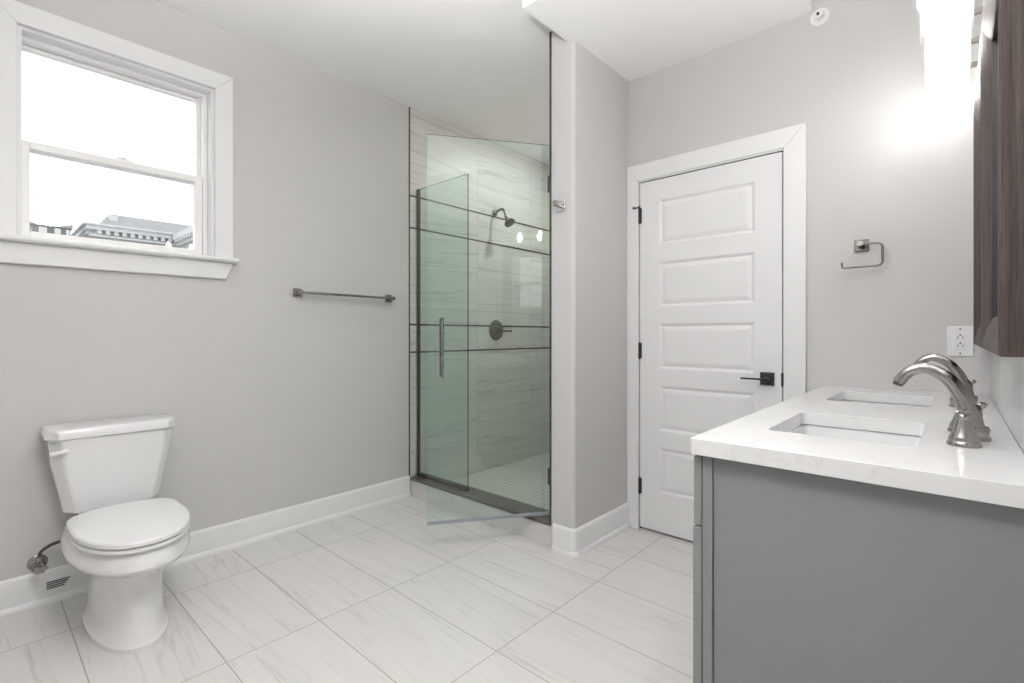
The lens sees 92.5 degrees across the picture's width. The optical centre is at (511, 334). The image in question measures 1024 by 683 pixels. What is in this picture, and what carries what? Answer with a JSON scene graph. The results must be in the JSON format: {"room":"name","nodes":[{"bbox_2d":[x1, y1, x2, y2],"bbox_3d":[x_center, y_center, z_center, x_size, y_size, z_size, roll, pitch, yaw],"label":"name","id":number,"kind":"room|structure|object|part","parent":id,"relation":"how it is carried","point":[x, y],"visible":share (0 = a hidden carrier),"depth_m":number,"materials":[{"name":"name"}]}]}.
{"room":"bathroom","nodes":[
{"label":"bathroom","id":0,"kind":"room"},
{"bbox_2d":[0,0,548,580],"bbox_3d":[-1.500,-0.187,2.773,0.160,3.076,5.930,0,0,42],"label":"wall","id":1,"kind":"structure","parent":0,"point":[277,399],"depth_m":2.92,"materials":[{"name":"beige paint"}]},
{"bbox_2d":[27,554,47,574],"bbox_3d":[-1.977,0.963,2.047,0.104,0.077,0.066,0,0,42],"label":"supply valve","id":2,"kind":"object","parent":1,"relation":"attached to","point":[36,564],"visible":0.99,"depth_m":2.04,"materials":[{"name":"silver metal"}]},
{"bbox_3d":[-1.948,0.969,2.021,0.027,0.028,0.049,0,0,42],"label":"knob","id":3,"kind":"part","parent":2,"relation":"part of","materials":[{"name":"silver metal"}]},
{"bbox_2d":[44,573,75,592],"bbox_3d":[-1.957,1.076,2.123,0.004,0.046,0.104,0,0,42],"label":"air vent","id":4,"kind":"object","parent":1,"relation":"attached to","point":[64,581],"visible":1,"depth_m":2.12,"materials":[{"name":"white metal"}]},
{"bbox_2d":[0,0,238,279],"bbox_3d":[-1.852,-0.834,2.333,0.217,1.084,0.948,0,0,42],"label":"window","id":5,"kind":"structure","parent":1,"relation":"in","point":[211,255],"depth_m":2.28,"materials":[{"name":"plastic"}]},
{"bbox_3d":[-1.911,-1.027,2.376,0.032,0.460,0.689,0,0,42],"label":"sash","id":6,"kind":"part","parent":5,"relation":"part of","materials":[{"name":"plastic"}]},
{"bbox_3d":[-1.881,-0.621,2.349,0.033,0.424,0.689,0,0,42],"label":"sash","id":7,"kind":"part","parent":5,"relation":"part of","materials":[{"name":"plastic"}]},
{"bbox_3d":[-1.894,-0.835,2.373,0.092,0.881,0.715,0,0,42],"label":"frame","id":8,"kind":"part","parent":5,"relation":"part of","materials":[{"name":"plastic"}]},
{"bbox_2d":[0,476,410,618],"bbox_3d":[-2.018,1.079,2.060,0.026,0.142,3.857,0,0,42],"label":"baseboard","id":9,"kind":"structure","parent":1,"relation":"attached to","point":[23,593],"depth_m":2.65,"materials":[{"name":"white wood"}]},
{"bbox_2d":[293,288,394,301],"bbox_3d":[-1.037,-0.247,3.114,0.072,0.050,0.680,0,0,42],"label":"towel bar","id":10,"kind":"object","parent":1,"relation":"attached to","point":[297,292],"visible":1,"depth_m":3.03,"materials":[{"name":"silver metal"}]},
{"bbox_3d":[-1.271,-0.247,2.901,0.010,0.050,0.050,0,0,42],"label":"post","id":11,"kind":"part","parent":10,"relation":"part of","materials":[{"name":"silver metal"}]},
{"bbox_3d":[-1.244,-0.246,2.877,0.062,0.022,0.022,0,0,42],"label":"arm","id":12,"kind":"part","parent":10,"relation":"part of","materials":[{"name":"silver metal"}]},
{"bbox_3d":[-0.849,-0.247,3.368,0.010,0.050,0.050,0,0,42],"label":"post","id":13,"kind":"part","parent":10,"relation":"part of","materials":[{"name":"silver metal"}]},
{"bbox_2d":[409,107,409,475],"bbox_3d":[-0.733,-0.301,3.502,0.003,2.648,0.010,0,0,42],"label":"trim","id":14,"kind":"structure","parent":1,"relation":"attached to","point":[409,107],"depth_m":3.50,"materials":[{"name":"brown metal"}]},
{"bbox_2d":[489,320,511,339],"bbox_3d":[-0.094,-0.036,4.152,0.074,0.172,0.212,0,0,42],"label":"shower valve","id":15,"kind":"object","parent":1,"relation":"attached to","point":[496,330],"visible":1,"depth_m":4.13,"materials":[{"name":"silver metal"}]},
{"bbox_3d":[-0.059,-0.036,4.164,0.147,0.040,0.030,0,0,-45],"label":"lever","id":16,"kind":"part","parent":15,"relation":"part of","materials":[{"name":"silver metal"}]},
{"bbox_2d":[492,208,514,226],"bbox_3d":[-0.068,-0.973,4.081,0.210,0.169,0.094,0,0,42],"label":"showerhead","id":17,"kind":"object","parent":1,"relation":"attached to","point":[509,222],"visible":1,"depth_m":4.06,"materials":[{"name":"silver metal"}]},
{"bbox_3d":[-0.095,-1.016,4.106,0.138,0.084,0.020,0,0,42],"label":"arm","id":18,"kind":"part","parent":17,"relation":"part of","materials":[{"name":"silver metal"}]},
{"bbox_2d":[0,452,692,682],"bbox_3d":[-0.328,1.215,1.716,3.316,0.172,5.930,0,0,42],"label":"floor","id":19,"kind":"structure","parent":0,"point":[379,594],"depth_m":2.03,"materials":[{"name":"tile"}]},
{"bbox_2d":[37,414,190,653],"bbox_3d":[-1.561,0.769,1.975,0.783,0.763,0.463,0,0,42],"label":"toilet","id":20,"kind":"object","parent":19,"relation":"on","point":[109,472],"visible":1,"depth_m":1.92,"materials":[{"name":"white ceramic"}]},
{"bbox_3d":[-1.826,0.479,1.977,0.025,0.026,0.061,0,0,42],"label":"flush lever","id":21,"kind":"part","parent":20,"relation":"part of","materials":[{"name":"white plastic"}]},
{"bbox_3d":[-1.772,0.409,2.174,0.203,0.044,0.449,0,0,42],"label":"tank lid","id":22,"kind":"part","parent":20,"relation":"part of","materials":[{"name":"white ceramic"}]},
{"bbox_3d":[-1.776,0.591,2.178,0.191,0.318,0.427,0,0,42],"label":"tank","id":23,"kind":"part","parent":20,"relation":"part of","materials":[{"name":"white ceramic"}]},
{"bbox_3d":[-1.518,0.957,1.945,0.680,0.388,0.388,0,0,42],"label":"bowl","id":24,"kind":"part","parent":20,"relation":"part of","materials":[{"name":"white ceramic"}]},
{"bbox_3d":[-1.468,0.751,1.900,0.539,0.014,0.360,0,0,42],"label":"seat","id":25,"kind":"part","parent":20,"relation":"part of","materials":[{"name":"white plastic"}]},
{"bbox_3d":[-1.467,0.726,1.899,0.541,0.024,0.360,0,0,42],"label":"seat lid","id":26,"kind":"part","parent":20,"relation":"part of","materials":[{"name":"white plastic"}]},
{"bbox_2d":[693,455,1023,682],"bbox_3d":[1.136,0.712,1.519,0.549,0.875,1.546,0,0,42],"label":"vanity cabinet","id":27,"kind":"object","parent":19,"relation":"on","point":[799,577],"visible":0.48,"depth_m":0.93,"materials":[{"name":"grey paint"}]},
{"bbox_3d":[0.553,0.740,1.266,0.022,0.597,0.383,0,0,42],"label":"door","id":28,"kind":"part","parent":27,"relation":"part of","materials":[{"name":"grey paint"}]},
{"bbox_3d":[0.554,0.358,1.266,0.020,0.158,0.383,0,0,42],"label":"drawer","id":29,"kind":"part","parent":27,"relation":"part of","materials":[{"name":"grey paint"}]},
{"bbox_2d":[691,385,1023,508],"bbox_3d":[1.133,0.254,1.514,0.551,0.036,1.562,0,0,42],"label":"countertop","id":30,"kind":"structure","parent":27,"relation":"on","point":[993,473],"depth_m":1.04,"materials":[{"name":"white stone"}]},
{"bbox_2d":[788,424,920,446],"bbox_3d":[0.866,0.348,1.259,0.340,0.148,0.428,0,0,42],"label":"sink","id":31,"kind":"object","parent":30,"relation":"in","point":[817,430],"visible":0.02,"depth_m":1.40,"materials":[{"name":"white ceramic"}]},
{"bbox_2d":[841,400,930,407],"bbox_3d":[1.363,0.348,1.810,0.340,0.148,0.428,0,0,42],"label":"sink","id":32,"kind":"object","parent":30,"relation":"in","point":[841,400],"visible":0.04,"depth_m":1.95,"materials":[{"name":"white ceramic"}]},
{"bbox_2d":[892,363,991,448],"bbox_3d":[0.996,0.152,1.142,0.174,0.169,0.310,0,0,42],"label":"faucet","id":33,"kind":"object","parent":30,"relation":"on","point":[967,427],"visible":1,"depth_m":1.09,"materials":[{"name":"silver metal"}]},
{"bbox_3d":[0.994,0.146,1.144,0.166,0.159,0.047,0,0,42],"label":"spout","id":34,"kind":"part","parent":33,"relation":"part of","materials":[{"name":"silver metal"}]},
{"bbox_3d":[1.092,0.203,1.187,0.056,0.067,0.056,0,0,42],"label":"handle","id":35,"kind":"part","parent":33,"relation":"part of","materials":[{"name":"silver metal"}]},
{"bbox_3d":[0.961,0.203,1.042,0.056,0.067,0.056,0,0,42],"label":"handle","id":36,"kind":"part","parent":33,"relation":"part of","materials":[{"name":"silver metal"}]},
{"bbox_3d":[0.948,0.162,1.023,0.023,0.023,0.069,0,0,32],"label":"lever","id":37,"kind":"part","parent":33,"relation":"part of","materials":[{"name":"silver metal"}]},
{"bbox_3d":[1.048,0.179,1.095,0.023,0.057,0.022,0,0,42],"label":"lift knob","id":38,"kind":"part","parent":33,"relation":"part of","materials":[{"name":"silver metal"}]},
{"bbox_2d":[913,354,977,407],"bbox_3d":[1.493,0.152,1.693,0.174,0.169,0.310,0,0,42],"label":"faucet","id":39,"kind":"object","parent":30,"relation":"on","point":[948,363],"visible":0.5,"depth_m":1.67,"materials":[{"name":"silver metal"}]},
{"bbox_3d":[1.458,0.203,1.593,0.056,0.067,0.056,0,0,42],"label":"handle","id":40,"kind":"part","parent":39,"relation":"part of","materials":[{"name":"silver metal"}]},
{"bbox_3d":[1.545,0.179,1.646,0.023,0.057,0.022,0,0,42],"label":"lift knob","id":41,"kind":"part","parent":39,"relation":"part of","materials":[{"name":"silver metal"}]},
{"bbox_2d":[154,0,551,164],"bbox_3d":[-0.328,-1.685,1.716,3.316,0.120,5.930,0,0,42],"label":"ceiling","id":42,"kind":"structure","parent":0,"point":[480,68],"depth_m":2.79,"materials":[{"name":"white paint"}]},
{"bbox_2d":[551,31,636,546],"bbox_3d":[0.932,-0.187,3.277,0.206,3.076,1.924,0,0,42],"label":"wall partition","id":43,"kind":"structure","parent":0,"point":[594,108],"depth_m":2.65,"materials":[{"name":"beige paint"}]},
{"bbox_2d":[410,480,550,545],"bbox_3d":[-0.203,1.095,3.123,1.297,0.112,0.137,0,0,42],"label":"trim","id":44,"kind":"structure","parent":43,"relation":"attached to","point":[533,530],"depth_m":3.01,"materials":[{"name":"stone"}]},
{"bbox_2d":[410,473,550,525],"bbox_3d":[-0.204,1.031,3.126,1.289,0.016,0.154,0,0,42],"label":"trim","id":45,"kind":"structure","parent":43,"relation":"attached to","point":[506,504],"depth_m":3.04,"materials":[{"name":"brown metal"}]},
{"bbox_2d":[417,174,468,490],"bbox_3d":[-0.485,-0.013,3.380,0.533,2.072,0.024,0,0,42],"label":"glass panel","id":46,"kind":"object","parent":45,"relation":"on","point":[436,479],"visible":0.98,"depth_m":3.54,"materials":[{"name":"clear glass"}]},
{"bbox_2d":[553,200,564,212],"bbox_3d":[0.240,-0.675,2.568,0.058,0.058,0.056,0,0,42],"label":"robe hook","id":47,"kind":"object","parent":43,"relation":"attached to","point":[560,205],"visible":1,"depth_m":2.57,"materials":[{"name":"silver metal"}]},
{"bbox_2d":[551,503,630,557],"bbox_3d":[0.457,1.079,2.762,0.156,0.142,0.574,0,0,42],"label":"baseboard","id":48,"kind":"structure","parent":43,"relation":"attached to","point":[567,542],"depth_m":2.62,"materials":[{"name":"white wood"}]},
{"bbox_2d":[523,0,811,81],"bbox_3d":[0.733,-1.575,2.302,1.000,0.100,0.930,0,0,42],"label":"ceiling","id":49,"kind":"structure","parent":0,"point":[636,39],"depth_m":2.41,"materials":[{"name":"white paint"}]},
{"bbox_2d":[637,0,989,394],"bbox_3d":[1.417,-0.187,2.419,1.665,3.076,0.160,0,0,42],"label":"wall","id":50,"kind":"structure","parent":0,"point":[877,169],"depth_m":2.18,"materials":[{"name":"beige paint"}]},
{"bbox_2d":[633,151,783,540],"bbox_3d":[1.069,0.126,2.693,0.794,2.050,0.220,0,0,42],"label":"door","id":51,"kind":"structure","parent":50,"relation":"in","point":[710,346],"depth_m":2.66,"materials":[{"name":"white wood"}]},
{"bbox_3d":[1.215,0.221,2.447,0.128,0.026,0.050,0,0,42],"label":"lever","id":52,"kind":"part","parent":51,"relation":"part of","materials":[{"name":"black metal"}]},
{"bbox_3d":[1.268,0.221,2.437,0.064,0.064,0.009,0,0,42],"label":"lever handle","id":53,"kind":"part","parent":51,"relation":"part of","materials":[{"name":"black metal"}]},
{"bbox_2d":[627,123,806,528],"bbox_3d":[1.045,0.075,2.634,0.938,2.152,0.020,0,0,42],"label":"trim","id":54,"kind":"structure","parent":50,"relation":"attached to","point":[793,139],"depth_m":2.39,"materials":[{"name":"white wood"}]},
{"bbox_2d":[810,8,829,26],"bbox_3d":[1.424,-1.481,2.275,0.081,0.081,0.046,0,0,42],"label":"sprinkler head","id":55,"kind":"object","parent":50,"relation":"attached to","point":[820,16],"visible":1,"depth_m":2.28},
{"bbox_2d":[841,239,883,268],"bbox_3d":[1.544,-0.356,2.159,0.156,0.130,0.056,0,0,42],"label":"towel ring","id":56,"kind":"object","parent":50,"relation":"attached to","point":[860,245],"visible":1,"depth_m":2.15,"materials":[{"name":"silver metal"}]},
{"bbox_3d":[1.556,-0.395,2.180,0.052,0.052,0.008,0,0,42],"label":"plate","id":57,"kind":"part","parent":56,"relation":"part of","materials":[{"name":"silver metal"}]},
{"bbox_2d":[947,326,973,355],"bbox_3d":[1.796,0.027,1.963,0.078,0.120,0.009,0,0,42],"label":"outlet","id":58,"kind":"object","parent":50,"relation":"attached to","point":[959,338],"visible":0.95,"depth_m":1.96,"materials":[{"name":"white plastic"}]},
{"bbox_2d":[955,333,965,349],"bbox_3d":[1.795,0.027,1.962,0.034,0.068,0.003,0,0,42],"label":"receptacle","id":59,"kind":"object","parent":58,"relation":"attached to","point":[960,338],"depth_m":1.96,"materials":[{"name":"white plastic"}]},
{"bbox_2d":[990,396,1023,452],"bbox_3d":[0.391,-0.187,0.157,0.160,3.076,4.576,0,0,42],"label":"wall","id":60,"kind":"structure","parent":0,"point":[990,396],"depth_m":1.25,"materials":[{"name":"beige paint"}]},
{"bbox_2d":[917,0,973,43],"bbox_3d":[1.058,-0.921,1.147,0.174,0.237,0.540,0,0,42],"label":"vanity light","id":61,"kind":"object","parent":60,"relation":"attached to","point":[942,8],"visible":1,"depth_m":1.31,"materials":[{"name":"white glass"}]},
{"bbox_3d":[1.167,-0.899,1.317,0.052,0.087,0.052,0,0,42],"label":"light bulb","id":62,"kind":"part","parent":61,"relation":"part of","materials":[{"name":"white glass"}]},
{"bbox_2d":[925,6,982,125],"bbox_3d":[1.540,-0.921,1.682,0.174,0.237,0.540,0,0,42],"label":"vanity light","id":63,"kind":"object","parent":60,"relation":"attached to","point":[947,50],"visible":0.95,"depth_m":1.66,"materials":[{"name":"white glass"}]},
{"bbox_3d":[1.381,-0.899,1.555,0.052,0.087,0.052,0,0,42],"label":"light bulb","id":64,"kind":"part","parent":63,"relation":"part of","materials":[{"name":"white glass"}]},
{"bbox_3d":[1.515,-0.899,1.704,0.052,0.087,0.052,0,0,42],"label":"light bulb","id":65,"kind":"part","parent":63,"relation":"part of","materials":[{"name":"white glass"}]},
{"bbox_3d":[1.515,-0.891,1.704,0.109,0.178,0.109,0,0,42],"label":"lamp shade","id":66,"kind":"part","parent":63,"relation":"part of","materials":[{"name":"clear glass"}]},
{"bbox_3d":[1.381,-0.891,1.555,0.109,0.178,0.109,0,0,42],"label":"lamp shade","id":67,"kind":"part","parent":63,"relation":"part of","materials":[{"name":"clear glass"}]},
{"bbox_3d":[1.649,-0.899,1.852,0.052,0.087,0.052,0,0,42],"label":"light bulb","id":68,"kind":"part","parent":63,"relation":"part of","materials":[{"name":"white glass"}]},
{"bbox_3d":[1.649,-0.891,1.852,0.109,0.178,0.109,0,0,42],"label":"lamp shade","id":69,"kind":"part","parent":63,"relation":"part of","materials":[{"name":"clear glass"}]},
{"bbox_3d":[1.674,-0.979,1.830,0.126,0.070,0.060,0,0,42],"label":"arm","id":70,"kind":"part","parent":63,"relation":"part of","materials":[{"name":"silver metal"}]},
{"bbox_3d":[1.540,-0.979,1.681,0.126,0.070,0.060,0,0,42],"label":"arm","id":71,"kind":"part","parent":63,"relation":"part of","materials":[{"name":"silver metal"}]},
{"bbox_3d":[1.406,-0.979,1.533,0.126,0.070,0.060,0,0,42],"label":"arm","id":72,"kind":"part","parent":63,"relation":"part of","materials":[{"name":"silver metal"}]},
{"bbox_2d":[973,33,981,347],"bbox_3d":[1.556,-0.406,1.607,0.048,0.887,0.680,0,0,42],"label":"framed mirror","id":73,"kind":"object","parent":60,"relation":"attached to","point":[977,103],"visible":0.32,"depth_m":1.83,"materials":[{"name":"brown wood"}]},
{"bbox_3d":[1.556,-0.813,1.607,0.048,0.073,0.680,0,0,42],"label":"rail","id":74,"kind":"part","parent":73,"relation":"part of","materials":[{"name":"grey wood"}]},
{"bbox_3d":[1.556,0.001,1.607,0.048,0.073,0.680,0,0,42],"label":"rail","id":75,"kind":"part","parent":73,"relation":"part of","materials":[{"name":"grey wood"}]},
{"bbox_2d":[981,0,1023,356],"bbox_3d":[1.073,-0.406,1.072,0.048,0.887,0.720,0,0,42],"label":"framed mirror","id":76,"kind":"object","parent":60,"relation":"attached to","point":[1002,24],"visible":1,"depth_m":0.82,"materials":[{"name":"brown wood"}]},
{"bbox_3d":[1.073,-0.813,1.072,0.048,0.073,0.720,0,0,42],"label":"rail","id":77,"kind":"part","parent":76,"relation":"part of","materials":[{"name":"brown wood"}]},
{"bbox_3d":[1.073,0.001,1.072,0.048,0.073,0.720,0,0,42],"label":"rail","id":78,"kind":"part","parent":76,"relation":"part of","materials":[{"name":"brown wood"}]},
{"bbox_2d":[990,352,1023,451],"bbox_3d":[1.342,-0.057,1.333,0.001,0.585,1.553,0,0,42],"label":"wall tile","id":79,"kind":"structure","parent":60,"relation":"attached to","point":[1006,373],"depth_m":1.21,"materials":[{"name":"white tile"}]},
{"bbox_3d":[0.809,-0.137,3.291,0.010,2.976,1.748,0,0,42],"label":"wall","id":80,"kind":"structure","parent":0,"visible":0},
{"bbox_2d":[427,134,548,524],"bbox_3d":[-0.094,-0.025,2.648,0.721,2.048,0.125,0,0,-13],"label":"shower door","id":81,"kind":"structure","parent":80,"relation":"attached to","point":[441,320],"depth_m":2.63,"materials":[{"name":"clear glass"}]},
{"bbox_3d":[-0.383,0.069,2.636,0.015,0.313,0.015,0,0,-13],"label":"pull handle","id":82,"kind":"part","parent":81,"relation":"part of","materials":[{"name":"silver metal"}]},
{"bbox_3d":[-0.105,-0.032,2.645,0.697,2.034,0.010,0,0,-13],"label":"glass","id":83,"kind":"part","parent":81,"relation":"part of","materials":[{"name":"clear glass"}]},
{"bbox_2d":[549,32,551,524],"bbox_3d":[0.212,-0.301,2.640,0.013,2.648,0.018,0,0,42],"label":"trim","id":84,"kind":"structure","parent":80,"relation":"attached to","point":[550,33],"depth_m":2.63,"materials":[{"name":"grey metal"}]},
{"label":"outside","id":85,"kind":"structure","parent":0,"visible":0},
{"bbox_3d":[-13.422,9.351,32.302,56.800,0.400,90.000,0,0,42],"label":"ground","id":86,"kind":"structure","parent":85,"visible":0},
{"bbox_2d":[30,219,72,235],"bbox_3d":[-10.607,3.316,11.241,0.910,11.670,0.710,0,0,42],"label":"building","id":87,"kind":"structure","parent":86,"relation":"on","point":[35,225],"depth_m":10.98,"materials":[{"name":"stone"}]},
{"bbox_2d":[70,214,189,247],"bbox_3d":[-9.757,3.091,16.043,6.420,12.120,7.240,0,0,42],"label":"building","id":88,"kind":"structure","parent":86,"relation":"on","point":[113,227],"depth_m":12.10,"materials":[{"name":"stone"}]},
{"bbox_3d":[-9.757,-2.444,16.043,6.420,0.290,7.240,0,0,42],"label":"cornice","id":89,"kind":"part","parent":88,"relation":"part of","materials":[{"name":"stone"}]},
{"bbox_2d":[173,225,192,248],"bbox_3d":[-5.056,3.271,12.962,4.670,11.760,5.520,0,0,42],"label":"building","id":90,"kind":"structure","parent":86,"relation":"on","point":[184,238],"depth_m":11.96,"materials":[{"name":"stone"}]},
{"bbox_3d":[1.008,-0.187,4.396,1.391,3.076,0.160,0,0,42],"label":"wall","id":91,"kind":"structure","parent":0,"visible":0},
{"bbox_2d":[410,227,548,254],"bbox_3d":[0.329,-0.766,3.726,1.281,0.012,1.745,0,0,42],"label":"trim","id":92,"kind":"structure","parent":91,"relation":"attached to","point":[410,227],"depth_m":4.01,"materials":[{"name":"brown metal"}]},
{"bbox_2d":[410,347,548,352],"bbox_3d":[0.329,0.128,3.726,1.281,0.012,1.745,0,0,42],"label":"trim","id":93,"kind":"structure","parent":91,"relation":"attached to","point":[536,347],"depth_m":4.03,"materials":[{"name":"brown metal"}]},
{"bbox_2d":[410,195,548,230],"bbox_3d":[0.329,-0.995,3.726,1.281,0.012,1.745,0,0,42],"label":"trim","id":94,"kind":"structure","parent":91,"relation":"attached to","point":[410,195],"depth_m":3.95,"materials":[{"name":"brown metal"}]},
{"bbox_2d":[410,324,548,327],"bbox_3d":[0.329,-0.071,3.726,1.281,0.012,1.745,0,0,42],"label":"trim","id":95,"kind":"structure","parent":91,"relation":"attached to","point":[410,324],"depth_m":3.98,"materials":[{"name":"brown metal"}]}
]}

